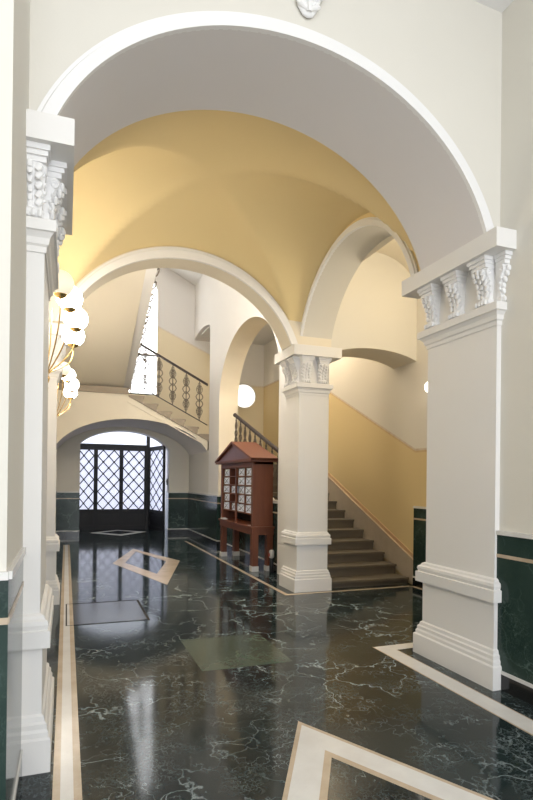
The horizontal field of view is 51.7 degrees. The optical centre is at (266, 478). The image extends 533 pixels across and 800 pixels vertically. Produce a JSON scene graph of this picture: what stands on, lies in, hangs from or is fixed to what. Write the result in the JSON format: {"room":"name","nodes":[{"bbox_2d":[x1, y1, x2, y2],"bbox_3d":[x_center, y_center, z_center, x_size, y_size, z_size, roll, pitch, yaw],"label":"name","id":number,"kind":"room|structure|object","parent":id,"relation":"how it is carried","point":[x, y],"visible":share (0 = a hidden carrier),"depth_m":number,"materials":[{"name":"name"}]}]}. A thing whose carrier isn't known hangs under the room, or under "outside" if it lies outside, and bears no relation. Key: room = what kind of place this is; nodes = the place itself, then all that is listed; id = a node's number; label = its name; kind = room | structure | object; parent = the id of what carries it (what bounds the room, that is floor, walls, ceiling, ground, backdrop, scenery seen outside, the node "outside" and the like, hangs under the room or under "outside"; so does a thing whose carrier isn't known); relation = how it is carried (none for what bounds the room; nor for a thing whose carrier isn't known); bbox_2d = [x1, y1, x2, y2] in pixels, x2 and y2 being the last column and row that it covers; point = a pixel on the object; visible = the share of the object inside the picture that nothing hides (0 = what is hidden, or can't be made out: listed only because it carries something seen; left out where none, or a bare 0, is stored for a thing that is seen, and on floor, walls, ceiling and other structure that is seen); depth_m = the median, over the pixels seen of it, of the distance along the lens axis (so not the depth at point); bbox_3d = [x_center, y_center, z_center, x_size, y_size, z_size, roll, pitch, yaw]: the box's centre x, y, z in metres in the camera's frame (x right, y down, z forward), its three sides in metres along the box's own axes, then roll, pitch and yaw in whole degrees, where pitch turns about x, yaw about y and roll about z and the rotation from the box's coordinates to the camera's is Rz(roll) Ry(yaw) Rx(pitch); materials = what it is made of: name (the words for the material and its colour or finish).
{"room":"historic interior","nodes":[
{"label":"historic interior","id":0,"kind":"room"},
{"bbox_2d":[0,0,29,571],"bbox_3d":[-1.799,-1.163,2.637,1.195,5.300,1.690,1,0,-20],"label":"wall","id":1,"kind":"structure","parent":0,"point":[14,14],"depth_m":2.14,"materials":[{"name":"beige paint"}]},
{"bbox_2d":[0,571,8,799],"bbox_3d":[-1.480,0.914,1.846,1.103,1.150,0.020,1,0,-20],"label":"trim","id":2,"kind":"structure","parent":1,"relation":"attached to","point":[4,576],"depth_m":2.03,"materials":[{"name":"green stone"}]},
{"bbox_2d":[6,547,25,799],"bbox_3d":[-1.091,0.920,2.397,0.020,1.150,0.750,1,0,-20],"label":"trim","id":3,"kind":"structure","parent":1,"relation":"attached to","point":[14,753],"depth_m":2.35,"materials":[{"name":"white paint"}]},
{"bbox_2d":[56,427,188,491],"bbox_3d":[-3.648,0.003,14.981,3.890,3.000,0.450,1,0,-20],"label":"wall","id":4,"kind":"structure","parent":0,"point":[68,453],"depth_m":14.65,"materials":[{"name":"beige paint"}]},
{"bbox_2d":[56,491,79,535],"bbox_3d":[-5.131,0.909,14.185,0.580,1.150,0.032,1,0,-20],"label":"trim","id":5,"kind":"structure","parent":4,"relation":"attached to","point":[68,502],"depth_m":14.18,"materials":[{"name":"green stone"}]},
{"bbox_2d":[148,445,165,532],"bbox_3d":[-3.169,0.291,15.863,0.061,2.440,1.280,1,0,-30],"label":"door","id":6,"kind":"structure","parent":4,"relation":"in","point":[157,454],"depth_m":15.81,"materials":[{"name":"paint"}]},
{"bbox_2d":[165,491,168,533],"bbox_3d":[-2.772,0.939,15.301,0.022,1.150,0.450,1,0,-20],"label":"trim","id":7,"kind":"structure","parent":4,"relation":"attached to","point":[167,493],"depth_m":15.23,"materials":[{"name":"green stone"}]},
{"bbox_2d":[168,492,187,533],"bbox_3d":[-2.420,0.943,15.172,0.550,1.150,0.032,1,0,-20],"label":"trim","id":8,"kind":"structure","parent":4,"relation":"attached to","point":[178,501],"depth_m":15.16,"materials":[{"name":"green stone"}]},
{"bbox_2d":[57,420,202,454],"bbox_3d":[-3.467,-1.024,13.875,3.450,0.709,1.750,1,0,-20],"label":"ceiling","id":9,"kind":"structure","parent":0,"point":[188,443],"depth_m":13.96,"materials":[{"name":"grey paint"}]},
{"bbox_2d":[57,390,206,451],"bbox_3d":[-3.104,-1.362,12.889,3.450,1.389,0.350,1,0,-20],"label":"wall","id":10,"kind":"structure","parent":0,"point":[87,408],"depth_m":12.48,"materials":[{"name":"beige paint"}]},
{"bbox_2d":[58,383,208,450],"bbox_3d":[-2.653,-1.169,13.697,4.855,1.820,1.630,1,0,-20],"label":"staircase","id":11,"kind":"structure","parent":10,"relation":"on","point":[85,388],"depth_m":12.70,"materials":[{"name":"stone"}]},
{"bbox_2d":[59,268,156,389],"bbox_3d":[-2.959,-3.324,9.986,1.670,2.639,6.100,1,0,-20],"label":"staircase","id":12,"kind":"structure","parent":11,"relation":"on","point":[116,311],"depth_m":10.75,"materials":[{"name":"beige paint"}]},
{"bbox_2d":[133,268,159,378],"bbox_3d":[-2.139,-3.792,10.233,0.095,3.012,5.896,1,0,-20],"label":"balustrade","id":13,"kind":"object","parent":12,"relation":"on","point":[155,282],"visible":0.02,"depth_m":10.84,"materials":[{"name":"brown metal"}]},
{"bbox_2d":[129,354,158,395],"bbox_3d":[-3.369,-2.620,13.882,1.324,1.065,0.030,1,0,-20],"label":"guard","id":14,"kind":"object","parent":11,"relation":"on","point":[153,356],"visible":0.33,"depth_m":13.98,"materials":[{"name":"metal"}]},
{"bbox_2d":[136,344,207,424],"bbox_3d":[-2.332,-2.255,13.036,1.921,1.916,0.060,1,0,-20],"label":"balustrade","id":15,"kind":"object","parent":11,"relation":"on","point":[145,353],"visible":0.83,"depth_m":13.06,"materials":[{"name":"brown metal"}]},
{"bbox_2d":[127,401,206,445],"bbox_3d":[-2.319,-1.280,12.981,1.890,0.990,0.015,1,0,-20],"label":"trim","id":16,"kind":"structure","parent":10,"relation":"attached to","point":[127,401],"depth_m":12.96,"materials":[{"name":"beige paint"}]},
{"bbox_2d":[68,268,263,456],"bbox_3d":[-2.577,-2.586,14.702,5.650,8.200,0.200,1,0,-20],"label":"wall","id":17,"kind":"structure","parent":0,"point":[176,342],"depth_m":14.76,"materials":[{"name":"white paint"}]},
{"bbox_2d":[129,285,156,393],"bbox_3d":[-3.523,-3.833,14.346,1.320,3.270,0.060,1,0,-20],"label":"window","id":18,"kind":"structure","parent":17,"relation":"in","point":[150,336],"depth_m":14.52,"materials":[{"name":"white glass"}]},
{"bbox_2d":[129,394,156,403],"bbox_3d":[-3.549,-1.848,14.349,1.320,0.700,0.200,1,0,-20],"label":"sill","id":19,"kind":"structure","parent":17,"relation":"attached to","point":[147,398],"depth_m":14.42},
{"bbox_2d":[238,384,255,408],"bbox_3d":[-0.620,-2.291,15.293,0.696,0.696,0.031,1,0,-20],"label":"wall lamp","id":20,"kind":"object","parent":17,"relation":"in","point":[246,395],"depth_m":15.30,"materials":[{"name":"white glass"}]},
{"bbox_2d":[165,451,166,514],"bbox_3d":[-2.799,-0.483,16.407,0.450,4.000,1.650,1,0,-20],"label":"wall","id":21,"kind":"structure","parent":0,"point":[166,451],"depth_m":16.21,"materials":[{"name":"beige paint"}]},
{"bbox_2d":[82,432,160,446],"bbox_3d":[-4.362,-1.382,16.188,2.640,0.840,0.010,1,0,-20],"label":"window","id":22,"kind":"structure","parent":21,"relation":"in","point":[124,438],"depth_m":16.21,"materials":[{"name":"grey"}]},
{"bbox_2d":[168,268,202,284],"bbox_3d":[-2.114,-5.943,13.909,1.000,1.480,1.600,1,0,-20],"label":"ceiling","id":23,"kind":"structure","parent":0,"point":[192,277],"depth_m":14.45,"materials":[{"name":"white paint"}]},
{"bbox_2d":[49,246,416,368],"bbox_3d":[-0.251,-4.206,7.459,5.030,4.950,0.600,1,0,-20],"label":"wall","id":24,"kind":"structure","parent":0,"point":[374,322],"depth_m":7.74,"materials":[{"name":"beige paint"}]},
{"bbox_2d":[55,247,297,344],"bbox_3d":[-0.997,-2.334,6.855,3.040,1.065,0.040,1,0,-20],"label":"trim","id":25,"kind":"structure","parent":24,"relation":"attached to","point":[116,263],"depth_m":6.83,"materials":[{"name":"white paint"}]},
{"bbox_2d":[58,110,416,321],"bbox_3d":[-0.478,-2.449,5.420,3.250,1.299,3.120,1,0,-20],"label":"vault","id":26,"kind":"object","parent":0,"point":[264,197],"visible":0.71,"depth_m":5.81,"materials":[{"name":"paint"}]},
{"bbox_2d":[201,323,274,344],"bbox_3d":[0.380,-3.811,11.808,2.100,0.100,7.260,1,0,-20],"label":"ceiling","id":27,"kind":"structure","parent":0,"point":[265,335],"depth_m":14.46,"materials":[{"name":"white paint"}]},
{"bbox_2d":[189,274,328,573],"bbox_3d":[-0.593,-2.572,11.721,0.440,8.200,7.760,1,0,-20],"label":"wall","id":28,"kind":"structure","parent":0,"point":[235,322],"depth_m":12.34,"materials":[{"name":"white paint"}]},
{"bbox_2d":[188,492,216,545],"bbox_3d":[-1.644,0.948,13.796,0.032,1.150,3.150,1,0,-20],"label":"trim","id":29,"kind":"structure","parent":28,"relation":"attached to","point":[202,508],"depth_m":13.54,"materials":[{"name":"green stone"}]},
{"bbox_2d":[29,0,501,269],"bbox_3d":[0.248,-2.791,3.873,3.588,1.990,0.759,1,0,-23],"label":"wall","id":30,"kind":"structure","parent":0,"point":[447,54],"depth_m":3.79,"materials":[{"name":"beige paint"}]},
{"bbox_2d":[37,11,493,232],"bbox_3d":[0.239,-2.310,3.446,3.154,1.025,0.035,1,0,-23],"label":"trim","id":31,"kind":"structure","parent":30,"relation":"attached to","point":[78,72],"depth_m":3.28,"materials":[{"name":"white paint"}]},
{"bbox_2d":[296,0,322,17],"bbox_3d":[0.264,-3.128,3.432,0.456,0.492,0.099,1,0,-20],"label":"wall ornament","id":32,"kind":"object","parent":30,"relation":"attached to","point":[308,8],"visible":1,"depth_m":3.42,"materials":[{"name":"white paint"}]},
{"bbox_2d":[474,0,513,12],"bbox_3d":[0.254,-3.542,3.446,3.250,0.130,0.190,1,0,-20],"label":"ceiling","id":33,"kind":"structure","parent":30,"relation":"attached to","point":[498,5],"depth_m":4.01,"materials":[{"name":"white paint"}]},
{"bbox_2d":[263,339,278,463],"bbox_3d":[0.513,-2.552,14.177,0.200,8.200,3.300,1,0,-20],"label":"wall","id":34,"kind":"structure","parent":0,"point":[271,371],"depth_m":14.93,"materials":[{"name":"paint"}]},
{"bbox_2d":[19,529,532,799],"bbox_3d":[-0.567,1.566,7.351,6.800,0.100,20.600,1,0,-20],"label":"floor","id":35,"kind":"structure","parent":0,"point":[154,725],"depth_m":3.84,"materials":[{"name":"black stone"}]},
{"bbox_2d":[21,108,74,775],"bbox_3d":[-1.312,-0.159,3.220,0.303,3.308,1.086,1,0,-20],"label":"pier","id":36,"kind":"object","parent":35,"relation":"on","point":[49,137],"visible":0.88,"depth_m":2.83,"materials":[{"name":"white paint"}]},
{"bbox_2d":[46,322,68,604],"bbox_3d":[-2.591,-0.164,6.719,0.313,3.308,0.656,1,0,-20],"label":"pilaster","id":37,"kind":"object","parent":35,"relation":"on","point":[52,539],"visible":0.62,"depth_m":6.53,"materials":[{"name":"white paint"}]},
{"bbox_2d":[52,545,81,799],"bbox_3d":[-1.724,1.493,4.748,0.133,0.002,16.100,1,0,-20],"label":"trim","id":38,"kind":"structure","parent":35,"relation":"on","point":[67,784],"depth_m":3.53,"materials":[{"name":"beige stone"}]},
{"bbox_2d":[66,600,149,625],"bbox_3d":[-1.810,1.496,6.186,0.845,0.002,1.030,1,0,-20],"label":"floor hatch","id":39,"kind":"object","parent":35,"relation":"on","point":[125,610],"visible":1,"depth_m":6.14,"materials":[{"name":"grey metal"}]},
{"bbox_2d":[80,437,149,528],"bbox_3d":[-4.564,-0.004,16.110,2.240,3.000,0.120,1,0,-20],"label":"door frame","id":40,"kind":"structure","parent":35,"relation":"on","point":[147,445],"depth_m":16.41,"materials":[{"name":"paint"}]},
{"bbox_2d":[79,445,95,529],"bbox_3d":[-5.272,0.267,15.853,0.660,2.440,0.060,1,0,-20],"label":"door","id":41,"kind":"structure","parent":40,"relation":"attached to","point":[87,453],"depth_m":15.88,"materials":[{"name":"paint"}]},
{"bbox_2d":[95,446,121,529],"bbox_3d":[-4.624,0.275,16.089,0.720,2.440,0.060,1,0,-20],"label":"door","id":42,"kind":"structure","parent":40,"relation":"attached to","point":[108,458],"depth_m":16.08,"materials":[{"name":"paint"}]},
{"bbox_2d":[121,447,146,528],"bbox_3d":[-3.948,0.284,16.335,0.720,2.440,0.060,1,0,-20],"label":"door","id":43,"kind":"structure","parent":40,"relation":"attached to","point":[133,465],"depth_m":16.33,"materials":[{"name":"paint"}]},
{"bbox_2d":[93,530,143,535],"bbox_3d":[-4.075,1.498,15.234,1.212,0.002,1.214,1,0,26],"label":"trim","id":44,"kind":"structure","parent":35,"relation":"on","point":[134,532],"depth_m":15.18,"materials":[{"name":"beige stone"}]},
{"bbox_2d":[113,549,178,584],"bbox_3d":[-2.106,1.504,9.771,1.200,0.002,4.200,1,0,-20],"label":"trim","id":45,"kind":"structure","parent":35,"relation":"on","point":[165,573],"depth_m":9.31,"materials":[{"name":"beige stone"}]},
{"bbox_2d":[181,633,292,670],"bbox_3d":[-0.288,1.510,4.835,0.770,0.001,0.870,1,0,-20],"label":"floor hatch","id":46,"kind":"object","parent":35,"relation":"on","point":[227,652],"visible":1,"depth_m":4.78,"materials":[{"name":"green stone"}]},
{"bbox_2d":[215,441,277,571],"bbox_3d":[-0.429,0.430,9.975,0.465,2.190,2.300,1,0,-20],"label":"tall cabinet","id":47,"kind":"object","parent":35,"relation":"on","point":[236,456],"visible":0.95,"depth_m":9.18,"materials":[{"name":"brown wood"}]},
{"bbox_2d":[224,502,228,508],"bbox_3d":[-0.747,0.518,10.587,0.062,0.127,0.324,1,0,-20],"label":"bundle","id":48,"kind":"object","parent":47,"relation":"in","point":[226,504],"visible":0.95,"depth_m":10.58,"materials":[{"name":"paper"}]},
{"bbox_2d":[224,486,228,491],"bbox_3d":[-0.743,0.202,10.588,0.063,0.127,0.324,1,0,-23],"label":"bundle","id":49,"kind":"object","parent":47,"relation":"in","point":[226,488],"visible":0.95,"depth_m":10.59,"materials":[{"name":"paper"}]},
{"bbox_2d":[224,477,229,483],"bbox_3d":[-0.741,0.044,10.589,0.062,0.127,0.324,1,0,-20],"label":"bundle","id":50,"kind":"object","parent":47,"relation":"in","point":[227,480],"visible":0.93,"depth_m":10.58,"materials":[{"name":"paper"}]},
{"bbox_2d":[225,469,229,475],"bbox_3d":[-0.740,-0.114,10.589,0.063,0.127,0.324,1,0,-17],"label":"bundle","id":51,"kind":"object","parent":47,"relation":"in","point":[227,471],"visible":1,"depth_m":10.52,"materials":[{"name":"paper"}]},
{"bbox_2d":[232,486,238,492],"bbox_3d":[-0.574,0.203,10.170,0.062,0.127,0.324,1,0,-20],"label":"bundle","id":52,"kind":"object","parent":47,"relation":"in","point":[233,487],"visible":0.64,"depth_m":10.14,"materials":[{"name":"paper"}]},
{"bbox_2d":[238,477,243,484],"bbox_3d":[-0.418,0.045,9.725,0.063,0.127,0.324,1,0,-23],"label":"bundle","id":53,"kind":"object","parent":47,"relation":"in","point":[240,480],"visible":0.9,"depth_m":9.76,"materials":[{"name":"paper"}]},
{"bbox_2d":[238,504,243,511],"bbox_3d":[-0.424,0.519,9.724,0.063,0.127,0.324,1,0,-23],"label":"bundle","id":54,"kind":"object","parent":47,"relation":"in","point":[240,506],"visible":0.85,"depth_m":9.71,"materials":[{"name":"paper"}]},
{"bbox_2d":[239,495,243,502],"bbox_3d":[-0.422,0.361,9.724,0.062,0.127,0.324,1,0,-20],"label":"bundle","id":55,"kind":"object","parent":47,"relation":"in","point":[241,497],"visible":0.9,"depth_m":9.70,"materials":[{"name":"paper"}]},
{"bbox_2d":[239,486,243,493],"bbox_3d":[-0.420,0.203,9.724,0.063,0.127,0.324,1,0,-17],"label":"bundle","id":56,"kind":"object","parent":47,"relation":"in","point":[241,489],"visible":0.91,"depth_m":9.71,"materials":[{"name":"paper"}]},
{"bbox_2d":[239,469,244,475],"bbox_3d":[-0.417,-0.113,9.725,0.062,0.127,0.324,1,0,-20],"label":"bundle","id":57,"kind":"object","parent":47,"relation":"in","point":[241,471],"visible":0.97,"depth_m":9.71,"materials":[{"name":"paper"}]},
{"bbox_2d":[245,487,250,493],"bbox_3d":[-0.274,0.203,9.298,0.063,0.127,0.324,1,0,-23],"label":"bundle","id":58,"kind":"object","parent":47,"relation":"in","point":[248,489],"visible":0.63,"depth_m":9.31,"materials":[{"name":"paper"}]},
{"bbox_2d":[246,505,250,512],"bbox_3d":[-0.277,0.519,9.297,0.062,0.127,0.324,1,0,-20],"label":"bundle","id":59,"kind":"object","parent":47,"relation":"in","point":[248,507],"visible":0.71,"depth_m":9.30,"materials":[{"name":"paper"}]},
{"bbox_2d":[246,496,250,503],"bbox_3d":[-0.276,0.361,9.297,0.063,0.127,0.324,1,0,-17],"label":"bundle","id":60,"kind":"object","parent":47,"relation":"in","point":[248,498],"visible":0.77,"depth_m":9.31,"materials":[{"name":"paper"}]},
{"bbox_2d":[246,477,250,484],"bbox_3d":[-0.272,0.045,9.298,0.062,0.127,0.324,1,0,-20],"label":"bundle","id":61,"kind":"object","parent":47,"relation":"in","point":[248,480],"visible":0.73,"depth_m":9.32,"materials":[{"name":"paper"}]},
{"bbox_2d":[247,468,250,475],"bbox_3d":[-0.270,-0.113,9.299,0.063,0.127,0.324,1,0,-17],"label":"bundle","id":62,"kind":"object","parent":47,"relation":"in","point":[248,469],"visible":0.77,"depth_m":9.29,"materials":[{"name":"paper"}]},
{"bbox_2d":[268,550,273,571],"bbox_3d":[0.080,1.348,8.970,0.088,0.360,0.082,1,0,-20],"label":"canister","id":63,"kind":"object","parent":35,"relation":"on","point":[271,552],"visible":1,"depth_m":8.94,"materials":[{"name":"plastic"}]},
{"bbox_2d":[185,541,422,594],"bbox_3d":[0.630,1.534,9.064,2.020,0.002,9.800,1,0,-20],"label":"trim","id":64,"kind":"structure","parent":35,"relation":"on","point":[244,572],"depth_m":7.81,"materials":[{"name":"beige stone"}]},
{"bbox_2d":[275,344,341,592],"bbox_3d":[0.554,-0.124,7.709,0.706,3.308,0.726,1,0,-20],"label":"pier","id":65,"kind":"object","parent":35,"relation":"on","point":[306,390],"visible":1,"depth_m":7.50,"materials":[{"name":"white paint"}]},
{"bbox_2d":[273,463,408,587],"bbox_3d":[0.666,0.614,10.789,1.745,1.852,6.100,1,0,-20],"label":"staircase","id":66,"kind":"structure","parent":35,"relation":"on","point":[352,560],"depth_m":8.50,"materials":[{"name":"stone"}]},
{"bbox_2d":[282,721,493,799],"bbox_3d":[0.688,1.513,2.025,2.631,0.002,1.374,0,0,43],"label":"trim","id":67,"kind":"structure","parent":35,"relation":"on","point":[308,775],"depth_m":2.84,"materials":[{"name":"beige stone"}]},
{"bbox_2d":[373,643,532,735],"bbox_3d":[2.626,1.534,1.681,0.880,0.002,7.360,1,0,-20],"label":"trim","id":68,"kind":"structure","parent":35,"relation":"on","point":[522,722],"depth_m":4.00,"materials":[{"name":"beige stone"}]},
{"bbox_2d":[402,226,516,690],"bbox_3d":[1.543,-0.123,4.461,0.303,3.308,1.165,1,0,-20],"label":"pier","id":69,"kind":"object","parent":35,"relation":"on","point":[462,293],"visible":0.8,"depth_m":4.33,"materials":[{"name":"white paint"}]},
{"bbox_2d":[328,298,427,583],"bbox_3d":[2.085,-1.100,8.579,0.200,5.300,8.100,1,0,-20],"label":"wall","id":70,"kind":"structure","parent":0,"point":[377,437],"depth_m":8.83,"materials":[{"name":"paint"}]},
{"bbox_2d":[328,478,412,583],"bbox_3d":[1.383,0.385,10.113,0.035,2.323,4.540,1,0,-20],"label":"baseboard","id":71,"kind":"structure","parent":70,"relation":"attached to","point":[382,542],"depth_m":9.02,"materials":[{"name":"stone"}]},
{"bbox_2d":[328,472,412,560],"bbox_3d":[1.395,0.173,10.117,0.015,2.059,4.540,1,0,-20],"label":"trim","id":72,"kind":"structure","parent":70,"relation":"attached to","point":[369,513],"depth_m":9.07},
{"bbox_2d":[412,506,425,588],"bbox_3d":[2.734,0.976,6.349,0.057,1.150,3.460,1,0,-20],"label":"trim","id":73,"kind":"structure","parent":70,"relation":"attached to","point":[419,528],"depth_m":7.84,"materials":[{"name":"green stone"}]},
{"bbox_2d":[362,236,409,272],"bbox_3d":[2.150,-2.932,6.153,1.400,0.550,3.500,1,0,-20],"label":"ceiling","id":74,"kind":"structure","parent":0,"point":[388,246],"depth_m":7.65,"materials":[{"name":"beige paint"}]},
{"bbox_2d":[303,0,532,533],"bbox_3d":[2.390,-1.114,2.784,0.430,5.300,10.000,1,0,-20],"label":"wall","id":75,"kind":"structure","parent":0,"point":[516,209],"depth_m":3.94,"materials":[{"name":"beige paint"}]},
{"bbox_2d":[300,217,418,335],"bbox_3d":[0.906,-2.306,6.233,0.040,1.050,2.760,1,0,-20],"label":"trim","id":76,"kind":"structure","parent":75,"relation":"attached to","point":[369,221],"depth_m":5.99,"materials":[{"name":"white paint"}]},
{"bbox_2d":[496,530,532,705],"bbox_3d":[2.787,0.960,1.034,0.032,1.150,6.435,1,0,-20],"label":"wainscoting","id":77,"kind":"structure","parent":75,"relation":"attached to","point":[514,555],"depth_m":3.86,"materials":[{"name":"green stone"}]},
{"bbox_3d":[-3.914,-2.616,9.821,0.200,8.200,13.260,1,0,-20],"label":"wall","id":78,"kind":"structure","parent":0,"visible":0},
{"bbox_2d":[48,269,87,382],"bbox_3d":[-1.980,-1.341,5.397,0.438,1.068,1.156,1,0,-20],"label":"wall sconce","id":79,"kind":"object","parent":78,"relation":"attached to","point":[69,298],"visible":0.92,"depth_m":5.26,"materials":[{"name":"white glass"}]},
{"bbox_2d":[57,362,78,416],"bbox_3d":[-3.399,-1.345,9.296,0.438,1.068,1.156,1,0,-20],"label":"wall sconce","id":80,"kind":"object","parent":78,"relation":"attached to","point":[68,374],"visible":0.85,"depth_m":9.18,"materials":[{"name":"white glass"}]},
{"bbox_3d":[-0.159,0.487,10.217,0.180,2.084,4.590,1,0,-20],"label":"wall","id":81,"kind":"structure","parent":0,"visible":0},
{"bbox_2d":[216,495,219,546],"bbox_3d":[-1.070,0.950,12.319,0.087,1.150,0.018,1,0,-20],"label":"trim","id":82,"kind":"structure","parent":81,"relation":"attached to","point":[218,496],"depth_m":12.32,"materials":[{"name":"green stone"}]},
{"bbox_2d":[219,495,277,571],"bbox_3d":[-0.271,0.953,10.198,0.032,1.150,4.550,1,0,-20],"label":"trim","id":83,"kind":"structure","parent":81,"relation":"attached to","point":[244,538],"depth_m":9.82,"materials":[{"name":"green stone"}]},
{"bbox_2d":[233,413,277,497],"bbox_3d":[-0.120,-0.528,10.115,0.086,1.714,3.327,1,0,-20],"label":"balustrade","id":84,"kind":"object","parent":81,"relation":"on","point":[235,415],"visible":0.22,"depth_m":10.45,"materials":[{"name":"brown metal"}]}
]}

